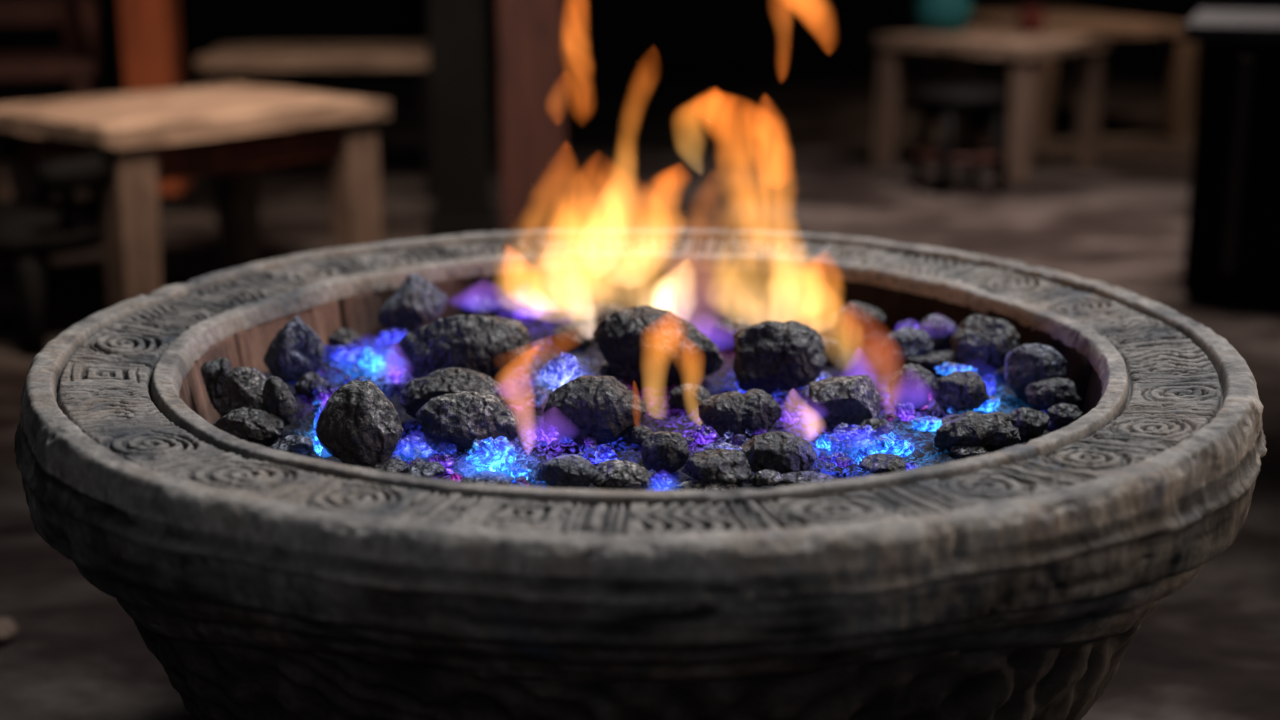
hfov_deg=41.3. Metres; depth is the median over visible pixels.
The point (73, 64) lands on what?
wooden chair
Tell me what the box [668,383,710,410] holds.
lump
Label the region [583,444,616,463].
glowing ember
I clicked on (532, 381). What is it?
crumb
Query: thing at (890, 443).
glowing ember
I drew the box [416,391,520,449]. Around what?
lump
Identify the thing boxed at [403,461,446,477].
lump
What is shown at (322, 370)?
crumb
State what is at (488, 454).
glowing ember
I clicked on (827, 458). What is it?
crumb
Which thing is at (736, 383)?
glowing ember
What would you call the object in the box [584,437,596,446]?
crumb
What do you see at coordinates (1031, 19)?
pot
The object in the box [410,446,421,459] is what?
crumb
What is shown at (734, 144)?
floor
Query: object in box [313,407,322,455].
glowing ember
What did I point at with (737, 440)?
crumb
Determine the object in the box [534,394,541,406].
crumb
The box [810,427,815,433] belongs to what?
crumb
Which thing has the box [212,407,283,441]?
lump
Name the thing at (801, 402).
crumb
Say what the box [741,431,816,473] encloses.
lump
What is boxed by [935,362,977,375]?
glowing ember
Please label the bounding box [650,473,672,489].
glowing ember
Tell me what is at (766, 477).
lump
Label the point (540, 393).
crumb
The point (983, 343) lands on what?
lump
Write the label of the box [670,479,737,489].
lump
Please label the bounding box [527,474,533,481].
crumb
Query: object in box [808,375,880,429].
lump
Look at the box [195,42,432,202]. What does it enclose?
table
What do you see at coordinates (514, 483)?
crumb
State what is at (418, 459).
crumb
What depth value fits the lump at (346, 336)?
1.80 m
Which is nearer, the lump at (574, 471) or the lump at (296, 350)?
the lump at (574, 471)
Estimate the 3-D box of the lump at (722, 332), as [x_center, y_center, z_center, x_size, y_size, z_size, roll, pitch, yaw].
[0.098,-0.027,1.810,0.049,0.034,0.039,0,15,0]
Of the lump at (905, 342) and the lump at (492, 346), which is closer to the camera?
the lump at (492, 346)
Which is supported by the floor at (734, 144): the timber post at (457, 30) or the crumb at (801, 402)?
the timber post at (457, 30)
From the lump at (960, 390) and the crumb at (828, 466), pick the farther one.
the lump at (960, 390)
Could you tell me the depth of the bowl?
1.22 m
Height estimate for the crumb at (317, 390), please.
0.014 m
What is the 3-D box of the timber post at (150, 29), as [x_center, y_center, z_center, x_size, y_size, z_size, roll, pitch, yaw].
[-1.487,-1.735,4.970,0.180,2.600,0.180,0,15,0]
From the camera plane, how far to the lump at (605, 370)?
1.69 m
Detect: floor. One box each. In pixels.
[0,58,1279,719]
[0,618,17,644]
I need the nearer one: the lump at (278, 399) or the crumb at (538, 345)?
the lump at (278, 399)
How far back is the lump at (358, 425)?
1.40 m
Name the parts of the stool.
leg, leg, seat, leg, leg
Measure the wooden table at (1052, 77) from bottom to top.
0.456 m
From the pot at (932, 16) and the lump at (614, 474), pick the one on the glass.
the lump at (614, 474)
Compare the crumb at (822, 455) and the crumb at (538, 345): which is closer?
the crumb at (822, 455)
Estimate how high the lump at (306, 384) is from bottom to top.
0.025 m
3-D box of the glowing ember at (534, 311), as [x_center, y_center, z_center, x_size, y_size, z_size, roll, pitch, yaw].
[-0.127,-0.056,1.947,0.039,0.014,0.026,0,15,0]
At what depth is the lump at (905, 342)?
1.72 m
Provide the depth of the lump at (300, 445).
1.45 m
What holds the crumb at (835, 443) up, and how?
on the glass
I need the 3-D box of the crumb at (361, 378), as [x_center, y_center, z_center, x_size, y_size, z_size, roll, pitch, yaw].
[-0.273,0.019,1.669,0.011,0.007,0.011,11,18,35]
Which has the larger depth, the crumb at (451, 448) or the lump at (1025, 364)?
the lump at (1025, 364)
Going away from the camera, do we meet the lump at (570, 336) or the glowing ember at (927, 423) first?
the glowing ember at (927, 423)
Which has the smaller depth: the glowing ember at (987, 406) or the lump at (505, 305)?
the glowing ember at (987, 406)
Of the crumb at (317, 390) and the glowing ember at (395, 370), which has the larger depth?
the glowing ember at (395, 370)
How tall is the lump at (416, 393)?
0.053 m
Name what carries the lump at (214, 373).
on the glass
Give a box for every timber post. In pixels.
[118,0,198,210]
[427,0,497,236]
[496,0,572,230]
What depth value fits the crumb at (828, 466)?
1.42 m
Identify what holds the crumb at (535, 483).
on the glass
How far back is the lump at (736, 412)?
1.50 m
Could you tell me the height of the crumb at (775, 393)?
0.008 m
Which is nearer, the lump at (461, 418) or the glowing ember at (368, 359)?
the lump at (461, 418)
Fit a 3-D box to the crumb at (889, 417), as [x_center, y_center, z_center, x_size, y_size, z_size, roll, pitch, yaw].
[0.228,0.053,1.549,0.007,0.009,0.007,5,16,17]
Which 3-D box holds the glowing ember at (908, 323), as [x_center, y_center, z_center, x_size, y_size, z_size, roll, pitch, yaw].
[0.294,-0.034,1.864,0.029,0.019,0.020,0,15,0]
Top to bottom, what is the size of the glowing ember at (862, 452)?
0.020 m
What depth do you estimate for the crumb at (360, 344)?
1.80 m
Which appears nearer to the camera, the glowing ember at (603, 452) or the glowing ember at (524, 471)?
the glowing ember at (524, 471)
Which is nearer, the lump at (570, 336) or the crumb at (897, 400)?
the crumb at (897, 400)
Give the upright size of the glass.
0.019 m
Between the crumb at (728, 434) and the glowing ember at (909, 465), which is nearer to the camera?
the glowing ember at (909, 465)
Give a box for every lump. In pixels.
[201,357,231,413]
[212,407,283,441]
[218,367,266,416]
[262,376,296,426]
[263,316,325,381]
[270,435,313,455]
[294,372,330,397]
[315,380,402,467]
[328,328,362,345]
[368,457,406,473]
[377,273,446,332]
[394,314,529,381]
[399,367,503,418]
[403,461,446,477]
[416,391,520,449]
[425,437,447,449]
[461,471,514,484]
[463,295,495,316]
[495,292,532,316]
[537,454,598,488]
[543,375,645,444]
[550,324,593,349]
[573,303,624,334]
[592,459,651,489]
[593,305,723,388]
[598,359,620,379]
[624,425,653,445]
[641,431,688,474]
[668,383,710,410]
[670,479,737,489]
[681,448,750,485]
[698,389,781,436]
[709,318,751,349]
[733,320,826,394]
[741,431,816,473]
[749,469,782,486]
[781,471,836,485]
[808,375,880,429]
[822,337,841,362]
[831,301,885,339]
[860,418,892,436]
[860,453,906,474]
[879,327,932,368]
[888,363,933,408]
[903,351,956,371]
[918,315,956,351]
[932,370,989,412]
[934,411,1020,450]
[950,445,987,458]
[951,314,1019,377]
[1004,343,1066,401]
[1008,407,1049,437]
[1024,377,1081,408]
[1047,403,1082,425]
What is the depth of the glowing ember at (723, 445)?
1.41 m
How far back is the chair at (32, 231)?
3.53 m
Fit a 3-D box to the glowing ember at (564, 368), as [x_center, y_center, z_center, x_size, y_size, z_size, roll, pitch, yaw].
[-0.072,0.012,1.596,0.037,0.041,0.029,-8,17,-27]
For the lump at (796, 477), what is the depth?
1.38 m
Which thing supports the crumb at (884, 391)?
on the glass
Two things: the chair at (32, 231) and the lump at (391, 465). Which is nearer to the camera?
the lump at (391, 465)
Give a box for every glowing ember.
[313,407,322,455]
[318,389,336,404]
[326,344,363,362]
[354,347,385,371]
[377,328,406,343]
[386,352,402,382]
[395,436,433,456]
[428,455,454,473]
[451,472,462,479]
[465,436,516,471]
[504,466,530,481]
[512,305,544,317]
[530,422,559,444]
[540,352,582,390]
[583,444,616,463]
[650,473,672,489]
[692,425,718,443]
[711,443,741,450]
[734,380,745,393]
[779,403,803,424]
[816,372,831,380]
[816,434,830,450]
[829,423,876,446]
[829,451,849,467]
[855,447,867,469]
[867,431,913,457]
[893,403,915,420]
[895,319,918,329]
[905,461,918,468]
[910,416,941,431]
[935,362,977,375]
[974,394,1000,411]
[982,374,995,394]
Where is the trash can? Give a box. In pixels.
[1182,9,1279,305]
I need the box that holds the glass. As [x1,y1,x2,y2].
[220,304,1063,489]
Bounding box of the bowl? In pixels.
[14,228,1266,719]
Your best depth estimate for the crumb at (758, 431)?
1.50 m
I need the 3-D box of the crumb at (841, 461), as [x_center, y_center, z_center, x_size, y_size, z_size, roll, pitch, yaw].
[0.169,0.085,1.421,0.012,0.009,0.008,-1,15,-3]
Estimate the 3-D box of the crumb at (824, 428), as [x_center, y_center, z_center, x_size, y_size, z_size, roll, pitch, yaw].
[0.165,0.061,1.515,0.008,0.005,0.008,-1,15,-4]
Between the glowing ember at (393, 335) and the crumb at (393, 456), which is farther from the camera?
the glowing ember at (393, 335)
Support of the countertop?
on the trash can
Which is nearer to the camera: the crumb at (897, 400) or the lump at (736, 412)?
the lump at (736, 412)
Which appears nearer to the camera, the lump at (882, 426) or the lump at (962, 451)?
the lump at (962, 451)
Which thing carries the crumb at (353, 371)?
on the glass
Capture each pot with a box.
[915,0,971,32]
[1018,7,1043,33]
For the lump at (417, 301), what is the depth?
1.86 m
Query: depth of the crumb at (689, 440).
1.47 m
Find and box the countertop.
[1184,9,1279,43]
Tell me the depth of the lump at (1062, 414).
1.54 m
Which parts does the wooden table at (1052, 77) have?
leg, leg, leg, leg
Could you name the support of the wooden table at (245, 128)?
on the floor at (734, 144)
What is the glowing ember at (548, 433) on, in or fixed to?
on the glass
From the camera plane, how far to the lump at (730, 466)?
1.37 m
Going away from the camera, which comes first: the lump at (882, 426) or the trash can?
the lump at (882, 426)
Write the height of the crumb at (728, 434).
0.013 m
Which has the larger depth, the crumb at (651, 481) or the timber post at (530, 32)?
the timber post at (530, 32)
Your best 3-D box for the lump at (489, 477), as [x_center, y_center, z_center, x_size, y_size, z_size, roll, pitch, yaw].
[-0.123,0.099,1.379,0.042,0.014,0.033,-7,16,-24]
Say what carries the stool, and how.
on the floor at (734, 144)
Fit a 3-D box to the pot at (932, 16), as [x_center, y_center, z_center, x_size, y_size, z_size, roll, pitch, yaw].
[1.080,-1.254,6.051,0.200,0.170,0.200,0,15,0]
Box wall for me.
[0,0,1279,57]
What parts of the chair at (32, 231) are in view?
leg, leg, seat, rail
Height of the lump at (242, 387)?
0.058 m
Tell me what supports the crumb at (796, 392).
on the glass
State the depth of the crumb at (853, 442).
1.47 m
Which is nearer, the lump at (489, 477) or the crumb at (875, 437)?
the lump at (489, 477)
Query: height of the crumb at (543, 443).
0.006 m
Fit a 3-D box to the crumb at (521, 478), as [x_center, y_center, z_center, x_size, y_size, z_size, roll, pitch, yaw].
[-0.097,0.097,1.381,0.009,0.007,0.007,-6,16,-20]
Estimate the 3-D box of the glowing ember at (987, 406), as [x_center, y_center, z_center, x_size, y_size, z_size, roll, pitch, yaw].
[0.321,0.041,1.587,0.033,0.016,0.022,0,15,0]
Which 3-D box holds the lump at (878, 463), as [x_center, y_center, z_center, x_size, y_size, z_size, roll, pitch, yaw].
[0.203,0.088,1.412,0.040,0.018,0.032,0,15,0]
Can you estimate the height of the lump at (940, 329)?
0.041 m
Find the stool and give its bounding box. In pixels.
[910,85,1006,196]
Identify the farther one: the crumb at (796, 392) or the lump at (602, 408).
the crumb at (796, 392)
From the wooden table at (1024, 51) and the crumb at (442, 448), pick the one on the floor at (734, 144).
the wooden table at (1024, 51)
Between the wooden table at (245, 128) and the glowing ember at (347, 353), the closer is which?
the glowing ember at (347, 353)
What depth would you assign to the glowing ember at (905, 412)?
1.55 m
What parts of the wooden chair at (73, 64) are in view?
seat, leg, post, leg, armrest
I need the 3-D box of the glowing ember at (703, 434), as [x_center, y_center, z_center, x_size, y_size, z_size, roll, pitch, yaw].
[0.056,0.067,1.486,0.025,0.019,0.016,3,15,11]
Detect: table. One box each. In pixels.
[0,83,390,309]
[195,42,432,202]
[872,27,1109,183]
[920,9,1196,143]
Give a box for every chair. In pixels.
[0,0,99,193]
[0,134,113,356]
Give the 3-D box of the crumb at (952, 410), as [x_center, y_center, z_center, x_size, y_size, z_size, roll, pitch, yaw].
[0.288,0.046,1.573,0.007,0.007,0.009,1,15,4]
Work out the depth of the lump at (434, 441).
1.47 m
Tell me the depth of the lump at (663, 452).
1.40 m
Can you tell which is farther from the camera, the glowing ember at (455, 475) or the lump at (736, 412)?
the lump at (736, 412)
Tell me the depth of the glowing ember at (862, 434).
1.48 m
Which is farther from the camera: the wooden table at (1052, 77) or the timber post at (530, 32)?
the wooden table at (1052, 77)
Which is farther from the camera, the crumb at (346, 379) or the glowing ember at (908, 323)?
the glowing ember at (908, 323)
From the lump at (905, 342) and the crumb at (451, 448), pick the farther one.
the lump at (905, 342)
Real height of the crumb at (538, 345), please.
0.011 m
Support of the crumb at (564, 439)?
on the glass
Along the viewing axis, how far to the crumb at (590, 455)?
1.43 m
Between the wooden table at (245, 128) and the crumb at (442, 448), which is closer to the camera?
the crumb at (442, 448)
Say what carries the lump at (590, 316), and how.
on the glass
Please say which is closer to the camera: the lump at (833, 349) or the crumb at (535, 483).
the crumb at (535, 483)
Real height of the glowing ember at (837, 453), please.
0.014 m
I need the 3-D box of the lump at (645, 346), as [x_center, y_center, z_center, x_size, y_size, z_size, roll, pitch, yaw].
[0.018,-0.012,1.660,0.128,0.081,0.079,0,15,0]
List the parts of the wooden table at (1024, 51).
leg, leg, leg, leg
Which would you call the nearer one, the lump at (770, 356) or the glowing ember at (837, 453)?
the glowing ember at (837, 453)
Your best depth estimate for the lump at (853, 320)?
1.83 m
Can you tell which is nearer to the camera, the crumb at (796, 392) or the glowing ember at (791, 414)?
the glowing ember at (791, 414)
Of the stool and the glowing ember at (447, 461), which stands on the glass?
the glowing ember at (447, 461)
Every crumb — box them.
[313,385,325,398]
[314,403,323,414]
[319,366,326,374]
[343,374,351,383]
[347,366,360,376]
[355,376,368,380]
[356,341,362,346]
[392,455,400,459]
[409,457,422,464]
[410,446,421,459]
[437,443,446,454]
[447,444,456,453]
[512,482,524,485]
[515,475,526,481]
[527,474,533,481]
[529,377,536,384]
[532,480,546,487]
[534,339,545,349]
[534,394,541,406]
[536,392,545,398]
[539,440,546,446]
[559,435,572,444]
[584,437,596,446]
[587,452,595,462]
[646,479,654,489]
[685,437,695,444]
[724,430,733,438]
[731,434,744,445]
[753,428,766,434]
[772,389,779,396]
[791,387,802,397]
[798,400,806,405]
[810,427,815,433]
[819,451,826,461]
[821,426,828,431]
[825,455,831,462]
[825,463,831,470]
[829,436,841,449]
[836,456,849,467]
[843,438,856,446]
[845,444,851,450]
[869,435,878,441]
[880,387,889,398]
[886,413,893,420]
[894,396,903,405]
[947,406,955,413]
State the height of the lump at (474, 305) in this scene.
0.028 m
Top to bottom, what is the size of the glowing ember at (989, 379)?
0.023 m
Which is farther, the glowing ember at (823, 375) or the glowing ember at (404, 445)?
the glowing ember at (823, 375)
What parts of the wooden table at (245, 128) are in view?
leg, leg, leg, leg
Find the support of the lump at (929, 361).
on the glass
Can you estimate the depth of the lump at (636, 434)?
1.48 m
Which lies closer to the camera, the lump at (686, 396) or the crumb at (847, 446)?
the crumb at (847, 446)
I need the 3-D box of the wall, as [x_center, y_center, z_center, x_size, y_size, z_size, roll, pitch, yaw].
[0.000,-3.878,9.882,18.000,4.200,0.001,0,15,0]
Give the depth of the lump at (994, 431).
1.46 m
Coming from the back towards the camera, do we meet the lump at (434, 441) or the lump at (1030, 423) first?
the lump at (1030, 423)
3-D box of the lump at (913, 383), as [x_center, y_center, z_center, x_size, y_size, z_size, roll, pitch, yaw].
[0.255,0.025,1.596,0.043,0.044,0.035,0,15,0]
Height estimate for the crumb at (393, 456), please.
0.009 m
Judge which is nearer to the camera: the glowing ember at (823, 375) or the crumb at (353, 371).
the glowing ember at (823, 375)
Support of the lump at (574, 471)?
on the glass
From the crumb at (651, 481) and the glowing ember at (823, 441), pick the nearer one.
the crumb at (651, 481)
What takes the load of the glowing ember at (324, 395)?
on the glass

